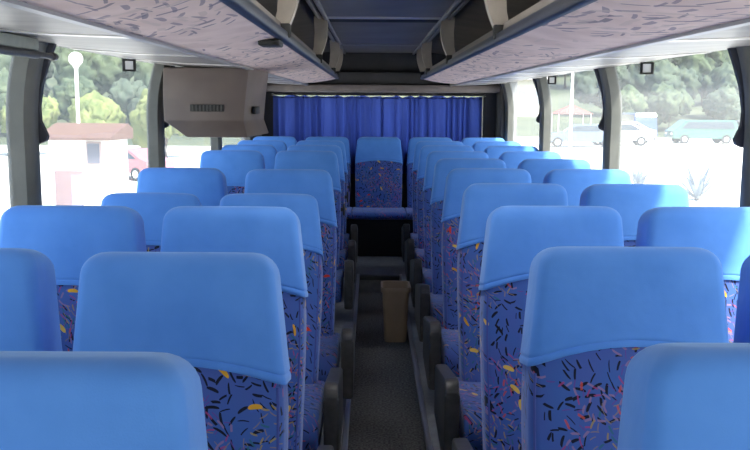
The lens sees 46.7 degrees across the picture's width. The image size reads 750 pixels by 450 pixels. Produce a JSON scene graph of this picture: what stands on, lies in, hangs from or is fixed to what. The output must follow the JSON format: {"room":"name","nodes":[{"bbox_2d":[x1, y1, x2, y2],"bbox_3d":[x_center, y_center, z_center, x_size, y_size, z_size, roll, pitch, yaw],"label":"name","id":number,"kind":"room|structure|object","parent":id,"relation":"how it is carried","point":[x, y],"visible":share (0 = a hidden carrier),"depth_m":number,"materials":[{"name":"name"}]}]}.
{"room":"vehicle interior","nodes":[
{"label":"vehicle interior","id":0,"kind":"room"},
{"bbox_2d":[56,45,243,140],"bbox_3d":[-1.201,0.198,3.356,0.130,1.900,11.400,0,8,0],"label":"wall","id":1,"kind":"structure","parent":0,"point":[242,138],"depth_m":4.10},
{"bbox_2d":[6,42,56,207],"bbox_3d":[-1.150,-0.211,2.962,0.145,0.860,0.144,0,8,0],"label":"pillar","id":2,"kind":"structure","parent":1,"relation":"attached to","point":[26,129],"depth_m":2.89,"materials":[{"name":"grey plastic"}]},
{"bbox_2d":[146,63,174,167],"bbox_3d":[-1.157,-0.463,4.755,0.145,0.860,0.144,0,8,0],"label":"pillar","id":3,"kind":"structure","parent":1,"relation":"attached to","point":[156,124],"depth_m":4.67,"materials":[{"name":"grey plastic"}]},
{"bbox_2d":[262,52,495,208],"bbox_3d":[0.034,-0.786,8.827,2.600,2.100,0.200,0,8,0],"label":"wall","id":4,"kind":"structure","parent":0,"point":[352,62],"depth_m":8.65,"materials":[{"name":"plastic"}]},
{"bbox_2d":[270,93,487,96],"bbox_3d":[0.038,-1.284,8.575,2.140,0.024,0.130,0,8,0],"label":"rail","id":5,"kind":"object","parent":4,"relation":"attached to","point":[271,94],"visible":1,"depth_m":8.52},
{"bbox_2d":[273,95,380,173],"bbox_3d":[-0.473,-0.905,8.646,1.072,0.780,0.109,0,8,0],"label":"curtain","id":6,"kind":"object","parent":5,"relation":"hanging from","point":[303,117],"visible":0.54,"depth_m":8.62,"materials":[{"name":"blue fabric"}]},
{"bbox_2d":[381,96,481,173],"bbox_3d":[0.555,-0.899,8.652,1.012,0.780,0.113,0,8,0],"label":"curtain","id":7,"kind":"object","parent":5,"relation":"hanging from","point":[454,118],"visible":0.53,"depth_m":8.64,"materials":[{"name":"blue fabric"}]},
{"bbox_2d":[267,72,497,84],"bbox_3d":[0.039,-1.442,8.558,2.380,0.125,0.150,0,8,0],"label":"trim panel","id":8,"kind":"object","parent":4,"relation":"attached to","point":[345,78],"visible":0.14,"depth_m":8.49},
{"bbox_2d":[266,84,499,92],"bbox_3d":[0.038,-1.339,8.522,2.380,0.070,0.250,0,8,0],"label":"trim ledge","id":9,"kind":"object","parent":4,"relation":"attached to","point":[270,87],"visible":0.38,"depth_m":8.40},
{"bbox_2d":[348,292,425,449],"bbox_3d":[0.048,1.086,3.485,2.600,0.120,11.400,0,8,0],"label":"floor","id":10,"kind":"structure","parent":0,"point":[384,410],"depth_m":4.57,"materials":[{"name":"carpet"}]},
{"bbox_2d":[320,256,358,449],"bbox_3d":[-0.668,0.974,3.341,1.085,0.134,11.150,0,8,0],"label":"platform","id":11,"kind":"object","parent":10,"relation":"on","point":[342,315],"depth_m":5.55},
{"bbox_2d":[0,248,61,350],"bbox_3d":[-0.930,0.606,1.724,0.486,1.058,0.686,0,8,0],"label":"seat","id":12,"kind":"object","parent":11,"relation":"on","point":[29,311],"visible":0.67,"depth_m":1.86,"materials":[{"name":"fabric"}]},
{"bbox_2d":[0,205,146,350],"bbox_3d":[-0.936,0.497,2.504,0.486,1.058,0.686,0,8,0],"label":"seat","id":13,"kind":"object","parent":11,"relation":"on","point":[68,235],"visible":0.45,"depth_m":2.63,"materials":[{"name":"fabric"}]},
{"bbox_2d":[0,351,207,449],"bbox_3d":[-0.400,0.723,0.915,0.557,1.058,0.704,0,8,0],"label":"seat","id":14,"kind":"object","parent":11,"relation":"on","point":[50,400],"visible":1,"depth_m":1.05,"materials":[{"name":"fabric"}]},
{"bbox_2d":[101,193,201,251],"bbox_3d":[-0.938,0.404,3.391,0.486,0.994,0.893,0,8,0],"label":"seat","id":15,"kind":"object","parent":11,"relation":"on","point":[152,207],"visible":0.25,"depth_m":3.62,"materials":[{"name":"fabric"}]},
{"bbox_2d":[73,252,290,449],"bbox_3d":[-0.384,0.616,1.677,0.570,1.058,0.704,0,8,0],"label":"seat","id":16,"kind":"object","parent":11,"relation":"on","point":[222,313],"visible":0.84,"depth_m":1.80,"materials":[{"name":"fabric"}]},
{"bbox_2d":[136,168,227,205],"bbox_3d":[-0.939,0.277,4.064,0.486,1.058,0.686,0,8,0],"label":"seat","id":17,"kind":"object","parent":11,"relation":"on","point":[209,185],"visible":0.25,"depth_m":4.19,"materials":[{"name":"fabric"}]},
{"bbox_2d":[200,150,264,193],"bbox_3d":[-0.950,0.058,5.624,0.486,1.058,0.686,0,8,0],"label":"seat","id":18,"kind":"object","parent":11,"relation":"on","point":[235,165],"visible":0.3,"depth_m":5.75,"materials":[{"name":"fabric"}]},
{"bbox_2d":[160,206,333,449],"bbox_3d":[-0.403,0.501,2.497,0.557,1.058,0.704,0,8,0],"label":"seat","id":19,"kind":"object","parent":11,"relation":"on","point":[272,232],"visible":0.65,"depth_m":2.63,"materials":[{"name":"fabric"}]},
{"bbox_2d":[222,145,276,168],"bbox_3d":[-0.951,-0.052,6.404,0.486,1.058,0.686,0,8,0],"label":"seat","id":20,"kind":"object","parent":11,"relation":"on","point":[269,152],"visible":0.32,"depth_m":6.53,"materials":[{"name":"fabric"}]},
{"bbox_2d":[237,140,286,152],"bbox_3d":[-0.955,-0.161,7.184,0.486,1.058,0.686,0,8,0],"label":"seat","id":21,"kind":"object","parent":11,"relation":"on","point":[279,145],"visible":0.18,"depth_m":7.31,"materials":[{"name":"fabric"}]},
{"bbox_2d":[253,136,296,148],"bbox_3d":[-0.950,-0.373,8.011,0.486,0.870,0.686,0,8,0],"label":"seat","id":22,"kind":"object","parent":11,"relation":"on","point":[289,141],"visible":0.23,"depth_m":8.15,"materials":[{"name":"fabric"}]},
{"bbox_2d":[219,193,342,449],"bbox_3d":[-0.405,0.408,3.384,0.557,0.994,0.911,0,8,0],"label":"seat","id":23,"kind":"object","parent":11,"relation":"on","point":[323,401],"visible":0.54,"depth_m":3.48,"materials":[{"name":"fabric"}]},
{"bbox_2d":[302,380,324,449],"bbox_3d":[-0.441,0.710,3.228,0.486,0.152,0.482,0,8,0],"label":"seat cushion","id":24,"kind":"object","parent":23,"relation":"on","point":[313,419],"depth_m":3.08,"materials":[{"name":"fabric"}]},
{"bbox_2d":[244,169,354,398],"bbox_3d":[-0.372,0.290,3.998,0.557,1.058,0.704,0,8,-1],"label":"seat","id":25,"kind":"object","parent":11,"relation":"on","point":[318,184],"visible":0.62,"depth_m":4.12,"materials":[{"name":"fabric"}]},
{"bbox_2d":[318,333,339,381],"bbox_3d":[-0.409,0.608,3.948,0.486,0.152,0.482,0,8,-1],"label":"seat cushion","id":26,"kind":"object","parent":25,"relation":"on","point":[329,355],"depth_m":3.80,"materials":[{"name":"fabric"}]},
{"bbox_2d":[274,151,353,309],"bbox_3d":[-0.416,0.062,5.617,0.557,1.058,0.704,0,8,0],"label":"seat","id":27,"kind":"object","parent":11,"relation":"on","point":[327,161],"visible":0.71,"depth_m":5.75,"materials":[{"name":"fabric"}]},
{"bbox_2d":[335,268,342,302],"bbox_3d":[-0.453,0.381,5.568,0.486,0.152,0.482,0,8,0],"label":"seat cushion","id":28,"kind":"object","parent":27,"relation":"on","point":[339,272],"depth_m":5.37,"materials":[{"name":"fabric"}]},
{"bbox_2d":[287,145,356,282],"bbox_3d":[-0.417,-0.048,6.397,0.557,1.058,0.704,0,8,0],"label":"seat","id":29,"kind":"object","parent":11,"relation":"on","point":[352,244],"visible":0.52,"depth_m":6.53,"materials":[{"name":"fabric"}]},
{"bbox_2d":[339,249,346,276],"bbox_3d":[-0.454,0.271,6.348,0.486,0.152,0.482,0,8,0],"label":"seat cushion","id":30,"kind":"object","parent":29,"relation":"on","point":[343,252],"depth_m":6.16,"materials":[{"name":"fabric"}]},
{"bbox_2d":[296,140,357,262],"bbox_3d":[-0.420,-0.157,7.178,0.557,1.058,0.704,0,8,0],"label":"seat","id":31,"kind":"object","parent":11,"relation":"on","point":[354,228],"visible":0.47,"depth_m":7.31,"materials":[{"name":"fabric"}]},
{"bbox_2d":[305,137,351,218],"bbox_3d":[-0.455,-0.370,8.013,0.486,0.870,0.686,0,8,0],"label":"seat","id":32,"kind":"object","parent":11,"relation":"on","point":[344,140],"visible":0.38,"depth_m":8.15,"materials":[{"name":"fabric"}]},
{"bbox_2d":[342,274,359,449],"bbox_3d":[-0.117,1.054,2.400,0.021,0.036,9.260,0,8,0],"label":"trim","id":33,"kind":"structure","parent":11,"relation":"attached to","point":[348,401],"depth_m":3.89,"materials":[{"name":"silver metal"}]},
{"bbox_2d":[352,137,405,219],"bbox_3d":[0.035,-0.367,8.015,0.486,0.870,0.686,0,8,0],"label":"seat","id":34,"kind":"object","parent":11,"relation":"on","point":[378,160],"visible":0.96,"depth_m":8.14,"materials":[{"name":"fabric"}]},
{"bbox_2d":[352,207,405,219],"bbox_3d":[0.034,-0.109,7.948,0.486,0.068,0.482,0,8,0],"label":"seat cushion","id":35,"kind":"object","parent":34,"relation":"on","point":[376,213],"depth_m":7.73,"materials":[{"name":"fabric"}]},
{"bbox_2d":[405,137,451,219],"bbox_3d":[0.525,-0.365,8.018,0.486,0.870,0.686,0,8,0],"label":"seat","id":36,"kind":"object","parent":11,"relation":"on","point":[412,142],"visible":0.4,"depth_m":8.15,"materials":[{"name":"fabric"}]},
{"bbox_2d":[358,256,400,291],"bbox_3d":[0.032,0.337,7.899,0.350,0.134,1.950,0,8,0],"label":"step","id":37,"kind":"structure","parent":10,"relation":"on","point":[367,264],"depth_m":7.23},
{"bbox_2d":[360,274,398,279],"bbox_3d":[0.036,0.417,6.931,0.316,0.038,0.050,0,8,0],"label":"trim","id":38,"kind":"structure","parent":37,"relation":"attached to","point":[362,276],"depth_m":6.91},
{"bbox_2d":[381,281,410,341],"bbox_3d":[0.130,0.554,5.552,0.190,0.358,0.238,0,8,0],"label":"waste bin","id":39,"kind":"object","parent":10,"relation":"on","point":[395,294],"visible":1,"depth_m":5.46,"materials":[{"name":"plastic"}]},
{"bbox_2d":[398,256,459,449],"bbox_3d":[0.767,0.981,3.347,1.085,0.134,11.150,0,8,0],"label":"platform","id":40,"kind":"object","parent":10,"relation":"on","point":[429,395],"depth_m":4.35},
{"bbox_2d":[399,274,432,449],"bbox_3d":[0.224,1.055,2.401,0.021,0.036,9.260,0,8,0],"label":"trim","id":41,"kind":"structure","parent":40,"relation":"attached to","point":[428,442],"depth_m":4.17,"materials":[{"name":"silver metal"}]},
{"bbox_2d":[401,141,462,261],"bbox_3d":[0.505,-0.160,7.234,0.557,1.058,0.704,0,8,0],"label":"seat","id":42,"kind":"object","parent":40,"relation":"on","point":[405,230],"visible":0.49,"depth_m":7.36,"materials":[{"name":"fabric"}]},
{"bbox_2d":[404,145,473,281],"bbox_3d":[0.507,-0.052,6.469,0.557,1.058,0.704,0,8,0],"label":"seat","id":43,"kind":"object","parent":40,"relation":"on","point":[411,252],"visible":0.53,"depth_m":6.59,"materials":[{"name":"fabric"}]},
{"bbox_2d":[410,151,488,307],"bbox_3d":[0.516,0.059,5.679,0.557,1.058,0.704,0,8,-1],"label":"seat","id":44,"kind":"object","parent":40,"relation":"on","point":[418,274],"visible":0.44,"depth_m":5.80,"materials":[{"name":"fabric"}]},
{"bbox_2d":[422,267,431,291],"bbox_3d":[0.550,0.378,5.630,0.486,0.152,0.482,0,8,-1],"label":"seat cushion","id":45,"kind":"object","parent":44,"relation":"on","point":[426,271],"depth_m":5.52,"materials":[{"name":"fabric"}]},
{"bbox_2d":[415,158,505,341],"bbox_3d":[0.516,0.168,4.904,0.557,1.058,0.704,0,8,-1],"label":"seat","id":46,"kind":"object","parent":40,"relation":"on","point":[427,303],"visible":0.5,"depth_m":5.03,"materials":[{"name":"fabric"}]},
{"bbox_2d":[430,292,442,325],"bbox_3d":[0.550,0.487,4.855,0.486,0.152,0.482,0,8,-1],"label":"seat cushion","id":47,"kind":"object","parent":46,"relation":"on","point":[436,299],"depth_m":4.71,"materials":[{"name":"fabric"}]},
{"bbox_2d":[423,168,530,389],"bbox_3d":[0.519,0.277,4.128,0.557,1.058,0.704,0,8,0],"label":"seat","id":48,"kind":"object","parent":40,"relation":"on","point":[440,343],"visible":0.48,"depth_m":4.25,"materials":[{"name":"fabric"}]},
{"bbox_2d":[441,326,458,376],"bbox_3d":[0.553,0.596,4.079,0.486,0.152,0.482,0,8,0],"label":"seat cushion","id":49,"kind":"object","parent":48,"relation":"on","point":[449,338],"depth_m":3.92,"materials":[{"name":"fabric"}]},
{"bbox_2d":[472,141,520,151],"bbox_3d":[1.036,-0.158,7.248,0.486,1.058,0.686,0,8,-1],"label":"seat","id":50,"kind":"object","parent":40,"relation":"on","point":[480,145],"visible":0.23,"depth_m":7.38,"materials":[{"name":"fabric"}]},
{"bbox_2d":[434,183,567,449],"bbox_3d":[0.522,0.389,3.333,0.557,1.058,0.704,0,8,0],"label":"seat","id":51,"kind":"object","parent":40,"relation":"on","point":[457,401],"visible":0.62,"depth_m":3.46,"materials":[{"name":"fabric"}]},
{"bbox_2d":[457,377,482,449],"bbox_3d":[0.556,0.708,3.284,0.486,0.152,0.482,0,8,0],"label":"seat cushion","id":52,"kind":"object","parent":51,"relation":"on","point":[470,413],"depth_m":3.12,"materials":[{"name":"fabric"}]},
{"bbox_2d":[484,146,538,158],"bbox_3d":[1.038,-0.049,6.473,0.486,1.058,0.686,0,8,-1],"label":"seat","id":53,"kind":"object","parent":40,"relation":"on","point":[493,152],"visible":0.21,"depth_m":6.60,"materials":[{"name":"fabric"}]},
{"bbox_2d":[499,151,561,168],"bbox_3d":[1.041,0.060,5.698,0.486,1.058,0.686,0,8,0],"label":"seat","id":54,"kind":"object","parent":40,"relation":"on","point":[512,159],"visible":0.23,"depth_m":5.83,"materials":[{"name":"fabric"}]},
{"bbox_2d":[452,206,623,449],"bbox_3d":[0.522,0.497,2.562,0.557,1.058,0.704,0,8,0],"label":"seat","id":55,"kind":"object","parent":40,"relation":"on","point":[514,235],"visible":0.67,"depth_m":2.69,"materials":[{"name":"fabric"}]},
{"bbox_2d":[517,159,590,182],"bbox_3d":[1.043,0.170,4.912,0.486,1.058,0.686,0,8,0],"label":"seat","id":56,"kind":"object","parent":40,"relation":"on","point":[537,168],"visible":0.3,"depth_m":5.04,"materials":[{"name":"fabric"}]},
{"bbox_2d":[543,169,630,205],"bbox_3d":[1.046,0.280,4.131,0.486,1.058,0.686,0,8,0],"label":"seat","id":57,"kind":"object","parent":40,"relation":"on","point":[574,181],"visible":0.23,"depth_m":4.26,"materials":[{"name":"fabric"}]},
{"bbox_2d":[519,246,728,449],"bbox_3d":[0.525,0.607,1.782,0.557,1.058,0.704,0,8,0],"label":"seat","id":58,"kind":"object","parent":40,"relation":"on","point":[590,310],"visible":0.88,"depth_m":1.91,"materials":[{"name":"fabric"}]},
{"bbox_2d":[579,184,689,246],"bbox_3d":[1.046,0.391,3.342,0.486,1.058,0.686,0,8,0],"label":"seat","id":59,"kind":"object","parent":40,"relation":"on","point":[630,201],"visible":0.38,"depth_m":3.47,"materials":[{"name":"fabric"}]},
{"bbox_2d":[617,343,749,449],"bbox_3d":[0.519,0.720,0.977,0.557,1.058,0.704,0,8,0],"label":"seat","id":60,"kind":"object","parent":40,"relation":"on","point":[677,396],"visible":1,"depth_m":1.12,"materials":[{"name":"fabric"}]},
{"bbox_2d":[635,207,749,342],"bbox_3d":[1.052,0.499,2.570,0.486,1.058,0.686,0,8,0],"label":"seat","id":61,"kind":"object","parent":40,"relation":"on","point":[722,231],"visible":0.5,"depth_m":2.69,"materials":[{"name":"fabric"}]},
{"bbox_2d":[733,255,749,342],"bbox_3d":[1.057,0.610,1.785,0.486,1.058,0.686,0,8,0],"label":"seat","id":62,"kind":"object","parent":40,"relation":"on","point":[742,322],"visible":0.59,"depth_m":2.00,"materials":[{"name":"fabric"}]},
{"bbox_2d":[256,0,540,54],"bbox_3d":[0.060,-0.890,3.208,2.640,0.430,11.400,0,8,0],"label":"ceiling","id":63,"kind":"structure","parent":0,"point":[472,21],"depth_m":5.33,"materials":[{"name":"plastic"}]},
{"bbox_2d":[306,0,345,53],"bbox_3d":[-0.294,-0.918,3.000,0.060,0.044,11.000,0,8,0],"label":"rail","id":64,"kind":"object","parent":63,"relation":"attached to","point":[310,3],"visible":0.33,"depth_m":4.79,"materials":[{"name":"grey"}]},
{"bbox_2d":[18,0,342,82],"bbox_3d":[-0.681,-0.718,2.699,0.834,0.318,10.150,0,8,0],"label":"luggage rack","id":65,"kind":"object","parent":64,"relation":"attached to","point":[241,32],"visible":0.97,"depth_m":2.43,"materials":[{"name":"fabric"}]},
{"bbox_2d":[0,0,307,85],"bbox_3d":[-0.875,-0.628,3.089,0.502,0.050,10.900,0,8,0],"label":"panel","id":66,"kind":"object","parent":65,"relation":"attached to","point":[17,17],"visible":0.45,"depth_m":2.44,"materials":[{"name":"silver metal"}]},
{"bbox_2d":[0,32,58,60],"bbox_3d":[-1.036,-0.311,1.058,0.094,0.059,3.390,0,8,0],"label":"roller blind","id":67,"kind":"object","parent":66,"relation":"attached to","point":[10,44],"visible":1,"depth_m":2.46,"materials":[{"name":"fabric"}]},
{"bbox_2d":[163,67,267,137],"bbox_3d":[-0.840,-0.657,4.633,0.473,0.351,0.636,0,8,0],"label":"housing","id":68,"kind":"object","parent":65,"relation":"hanging from","point":[197,101],"visible":0.98,"depth_m":4.40,"materials":[{"name":"plastic"}]},
{"bbox_2d":[190,104,223,111],"bbox_3d":[-0.851,-0.593,4.399,0.170,0.035,0.011,0,8,0],"label":"vent","id":69,"kind":"object","parent":68,"relation":"attached to","point":[193,107],"depth_m":4.39,"materials":[{"name":"plastic"}]},
{"bbox_2d":[342,45,417,52],"bbox_3d":[0.043,-1.608,7.863,0.660,0.027,1.220,0,8,0],"label":"ceiling panel","id":70,"kind":"object","parent":63,"relation":"attached to","point":[348,48],"visible":0.59,"depth_m":7.93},
{"bbox_2d":[330,22,435,43],"bbox_3d":[0.049,-1.381,6.244,0.660,0.027,1.950,0,8,0],"label":"ceiling panel","id":71,"kind":"object","parent":63,"relation":"attached to","point":[347,32],"visible":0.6,"depth_m":6.02,"materials":[{"name":"plastic"}]},
{"bbox_2d":[329,19,438,22],"bbox_3d":[0.053,-1.226,5.152,0.650,0.023,0.252,0,8,0],"label":"trim","id":72,"kind":"structure","parent":63,"relation":"attached to","point":[330,20],"depth_m":5.17,"materials":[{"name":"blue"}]},
{"bbox_2d":[327,17,440,19],"bbox_3d":[0.054,-1.195,4.985,0.660,0.020,0.085,0,8,0],"label":"ceiling strip","id":73,"kind":"object","parent":63,"relation":"attached to","point":[411,18],"visible":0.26,"depth_m":4.96,"materials":[{"name":"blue metal"}]},
{"bbox_2d":[319,0,454,16],"bbox_3d":[0.058,-1.063,3.984,0.660,0.027,1.925,0,8,0],"label":"ceiling panel","id":74,"kind":"object","parent":63,"relation":"attached to","point":[332,8],"visible":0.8,"depth_m":4.48,"materials":[{"name":"plastic"}]},
{"bbox_2d":[413,0,469,54],"bbox_3d":[0.416,-0.914,3.003,0.060,0.044,11.000,0,8,0],"label":"rail","id":75,"kind":"object","parent":63,"relation":"attached to","point":[457,5],"visible":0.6,"depth_m":4.85,"materials":[{"name":"grey"}]},
{"bbox_2d":[417,0,749,83],"bbox_3d":[0.804,-0.710,2.706,0.834,0.318,10.150,0,8,0],"label":"luggage rack","id":76,"kind":"object","parent":75,"relation":"attached to","point":[548,31],"visible":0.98,"depth_m":2.44,"materials":[{"name":"fabric"}]},
{"bbox_2d":[450,18,749,86],"bbox_3d":[0.993,-0.618,3.098,0.502,0.050,10.900,0,8,0],"label":"panel","id":77,"kind":"object","parent":76,"relation":"attached to","point":[734,34],"visible":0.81,"depth_m":2.95,"materials":[{"name":"silver metal"}]},
{"bbox_2d":[510,49,726,141],"bbox_3d":[1.308,0.211,3.367,0.130,1.900,11.400,0,8,0],"label":"wall","id":78,"kind":"structure","parent":0,"point":[514,84],"depth_m":8.30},
{"bbox_2d":[495,84,504,138],"bbox_3d":[1.228,-0.848,8.525,0.045,1.120,0.390,0,8,0],"label":"trim","id":79,"kind":"structure","parent":78,"relation":"attached to","point":[500,102],"depth_m":8.36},
{"bbox_2d":[499,82,513,140],"bbox_3d":[1.245,-0.947,8.301,0.145,0.860,0.144,0,8,0],"label":"pillar","id":80,"kind":"structure","parent":78,"relation":"attached to","point":[507,89],"depth_m":8.22,"materials":[{"name":"grey plastic"}]},
{"bbox_2d":[532,77,551,151],"bbox_3d":[1.251,-0.706,6.588,0.145,0.860,0.144,0,8,0],"label":"pillar","id":81,"kind":"structure","parent":78,"relation":"attached to","point":[544,118],"depth_m":6.51,"materials":[{"name":"grey plastic"}]},
{"bbox_2d":[594,66,621,168],"bbox_3d":[1.258,-0.450,4.766,0.145,0.860,0.144,0,8,0],"label":"pillar","id":82,"kind":"structure","parent":78,"relation":"attached to","point":[610,123],"depth_m":4.69,"materials":[{"name":"grey plastic"}]},
{"bbox_2d":[727,46,749,206],"bbox_3d":[1.265,-0.198,2.973,0.145,0.860,0.144,0,8,0],"label":"pillar","id":83,"kind":"structure","parent":78,"relation":"attached to","point":[739,56],"depth_m":2.96,"materials":[{"name":"grey plastic"}]},
{"label":"outside","id":84,"kind":"structure","parent":0,"visible":0},
{"bbox_2d":[0,137,742,217],"bbox_3d":[0.071,3.736,-4.524,320.000,0.900,150.000,0,8,0],"label":"ground","id":85,"kind":"structure","parent":84,"point":[665,156],"depth_m":43.03,"materials":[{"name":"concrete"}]},
{"bbox_2d":[0,95,59,144],"bbox_3d":[-22.552,-6.324,56.395,3.432,4.626,4.057,1,8,3],"label":"tree","id":86,"kind":"object","parent":85,"relation":"on","point":[50,111],"visible":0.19,"depth_m":56.22,"materials":[{"name":"green plant"}]},
{"bbox_2d":[68,52,82,122],"bbox_3d":[-8.481,-2.416,24.874,0.400,5.000,0.400,0,8,0],"label":"street lamp","id":87,"kind":"object","parent":85,"relation":"on","point":[75,59],"visible":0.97,"depth_m":24.57,"materials":[{"name":"white metal"}]},
{"bbox_2d":[47,123,132,205],"bbox_3d":[-7.128,-1.016,21.507,1.880,2.980,1.400,1,8,7],"label":"kiosk","id":88,"kind":"object","parent":85,"relation":"on","point":[88,162],"visible":0.64,"depth_m":21.03,"materials":[{"name":"paint"}]},
{"bbox_2d":[67,90,126,122],"bbox_3d":[-17.834,-6.170,55.042,3.811,4.759,3.723,1,8,7],"label":"tree","id":89,"kind":"object","parent":85,"relation":"on","point":[94,107],"visible":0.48,"depth_m":54.06,"materials":[{"name":"green plant"}]},
{"bbox_2d":[127,147,173,180],"bbox_3d":[-11.304,-2.838,39.955,4.015,1.395,1.750,5,9,30],"label":"parked car","id":90,"kind":"object","parent":85,"relation":"on","point":[137,157],"visible":0.21,"depth_m":38.73,"materials":[{"name":"red paint"}]},
{"bbox_2d":[129,88,182,157],"bbox_3d":[-13.516,-6.310,54.756,3.759,5.186,4.090,-6,10,-38],"label":"tree","id":91,"kind":"object","parent":85,"relation":"on","point":[137,117],"visible":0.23,"depth_m":53.89,"materials":[{"name":"green plant"}]},
{"bbox_2d":[567,73,573,154],"bbox_3d":[10.106,-7.279,44.458,0.304,7.600,0.320,0,8,0],"label":"light pole","id":92,"kind":"object","parent":85,"relation":"on","point":[569,150],"visible":0.66,"depth_m":44.66,"materials":[{"name":"white metal"}]},
{"bbox_2d":[551,105,591,131],"bbox_3d":[14.813,-7.800,65.609,2.687,2.600,2.687,0,8,0],"label":"canopy tent","id":93,"kind":"object","parent":85,"relation":"on","point":[566,110],"visible":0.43,"depth_m":64.63,"materials":[{"name":"white fabric"}]},
{"bbox_2d":[551,124,603,146],"bbox_3d":[12.747,-5.549,53.801,4.515,1.395,1.850,1,8,8],"label":"parked car","id":94,"kind":"object","parent":85,"relation":"on","point":[580,132],"visible":0.56,"depth_m":52.95,"materials":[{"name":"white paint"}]},
{"bbox_2d":[592,123,653,145],"bbox_3d":[15.738,-5.906,56.287,4.215,1.445,1.770,1,8,8],"label":"parked car","id":95,"kind":"object","parent":85,"relation":"on","point":[638,135],"visible":0.49,"depth_m":55.33,"materials":[{"name":"white paint"}]},
{"bbox_2d":[622,113,656,139],"bbox_3d":[19.811,-7.479,65.681,1.850,1.995,4.415,0,8,0],"label":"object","id":96,"kind":"object","parent":85,"relation":"on","point":[649,120],"visible":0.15,"depth_m":63.46,"materials":[{"name":"blue paint"}]},
{"bbox_2d":[664,120,737,143],"bbox_3d":[22.425,-6.431,59.772,4.415,1.595,1.800,0,8,0],"label":"parked car","id":97,"kind":"object","parent":85,"relation":"on","point":[723,131],"visible":0.99,"depth_m":58.95,"materials":[{"name":"teal paint"}]},
{"bbox_2d":[664,162,738,199],"bbox_3d":[8.914,-1.241,24.156,1.518,1.179,1.833,-2,8,-19],"label":"shrub","id":98,"kind":"object","parent":85,"relation":"on","point":[696,182],"visible":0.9,"depth_m":24.10,"materials":[{"name":"green plant"}]},
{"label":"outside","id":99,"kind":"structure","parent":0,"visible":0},
{"bbox_2d":[0,46,717,145],"bbox_3d":[34.516,-49.757,179.957,390.000,55.900,230.000,0,8,0],"label":"hill","id":100,"kind":"structure","parent":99,"point":[560,97],"depth_m":80.81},
{"bbox_2d":[0,67,44,125],"bbox_3d":[-31.473,-10.418,75.050,4.696,6.478,5.110,7,10,38],"label":"tree","id":101,"kind":"object","parent":100,"relation":"on","point":[3,73],"visible":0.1,"depth_m":73.14,"materials":[{"name":"green plant"}]},
{"bbox_2d":[0,54,53,97],"bbox_3d":[-37.401,-15.160,91.417,6.174,8.437,7.301,4,9,26],"label":"tree","id":102,"kind":"object","parent":100,"relation":"on","point":[5,60],"visible":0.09,"depth_m":88.83,"materials":[{"name":"green plant"}]},
{"bbox_2d":[48,76,97,122],"bbox_3d":[-26.194,-10.053,75.490,5.066,5.777,4.286,4,9,21],"label":"tree","id":103,"kind":"object","parent":100,"relation":"on","point":[63,93],"visible":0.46,"depth_m":73.74,"materials":[{"name":"green plant"}]},
{"bbox_2d":[52,47,122,94],"bbox_3d":[-29.680,-14.958,89.452,7.260,9.010,6.600,-3,9,-25],"label":"tree","id":104,"kind":"object","parent":100,"relation":"on","point":[103,70],"visible":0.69,"depth_m":87.35,"materials":[{"name":"green plant"}]},
{"bbox_2d":[107,78,147,124],"bbox_3d":[-20.508,-9.659,73.822,4.909,5.598,4.153,3,8,18],"label":"tree","id":105,"kind":"object","parent":100,"relation":"on","point":[126,94],"visible":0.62,"depth_m":72.29,"materials":[{"name":"green plant"}]},
{"bbox_2d":[134,61,153,87],"bbox_3d":[-21.168,-14.815,90.507,7.103,8.580,6.884,8,11,42],"label":"tree","id":106,"kind":"object","parent":100,"relation":"on","point":[143,69],"visible":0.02,"depth_m":88.75,"materials":[{"name":"green plant"}]},
{"bbox_2d":[517,77,547,116],"bbox_3d":[13.752,-12.322,84.157,5.000,5.100,6.800,0,8,0],"label":"building","id":107,"kind":"structure","parent":100,"relation":"on","point":[527,97],"depth_m":81.18,"materials":[{"name":"beige"}]},
{"bbox_2d":[569,65,629,117],"bbox_3d":[21.109,-12.424,81.184,4.980,6.015,4.826,6,10,35],"label":"tree","id":108,"kind":"object","parent":100,"relation":"on","point":[587,90],"visible":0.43,"depth_m":79.98,"materials":[{"name":"green plant"}]},
{"bbox_2d":[621,84,647,113],"bbox_3d":[20.997,-9.487,72.290,3.481,4.449,3.563,2,8,9],"label":"tree","id":109,"kind":"object","parent":100,"relation":"on","point":[633,101],"visible":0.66,"depth_m":70.83,"materials":[{"name":"green plant"}]},
{"bbox_2d":[625,59,663,96],"bbox_3d":[26.933,-15.550,90.052,5.780,7.899,6.835,4,9,23],"label":"tree","id":110,"kind":"object","parent":100,"relation":"on","point":[637,80],"visible":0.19,"depth_m":87.12,"materials":[{"name":"green plant"}]},
{"bbox_2d":[644,81,694,127],"bbox_3d":[24.599,-9.854,73.276,3.408,4.701,3.708,-4,9,-27],"label":"tree","id":111,"kind":"object","parent":100,"relation":"on","point":[663,100],"visible":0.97,"depth_m":72.24,"materials":[{"name":"green plant"}]},
{"bbox_2d":[644,59,701,99],"bbox_3d":[26.746,-12.126,79.134,5.151,6.393,4.683,-3,9,-21],"label":"tree","id":112,"kind":"object","parent":100,"relation":"on","point":[666,71],"visible":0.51,"depth_m":77.61,"materials":[{"name":"green plant"}]},
{"bbox_2d":[671,50,731,105],"bbox_3d":[34.089,-15.458,90.036,6.741,7.790,5.700,0,8,-1],"label":"tree","id":113,"kind":"object","parent":100,"relation":"on","point":[703,64],"visible":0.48,"depth_m":87.89,"materials":[{"name":"green plant"}]},
{"bbox_2d":[698,62,738,98],"bbox_3d":[32.106,-11.917,79.414,4.752,5.958,4.822,-5,10,-35],"label":"tree","id":114,"kind":"object","parent":100,"relation":"on","point":[721,76],"visible":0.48,"depth_m":78.47,"materials":[{"name":"green plant"}]},
{"bbox_2d":[701,84,740,120],"bbox_3d":[29.228,-9.591,72.699,3.216,4.437,3.575,2,8,10],"label":"tree","id":115,"kind":"object","parent":100,"relation":"on","point":[724,103],"visible":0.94,"depth_m":71.52,"materials":[{"name":"green plant"}]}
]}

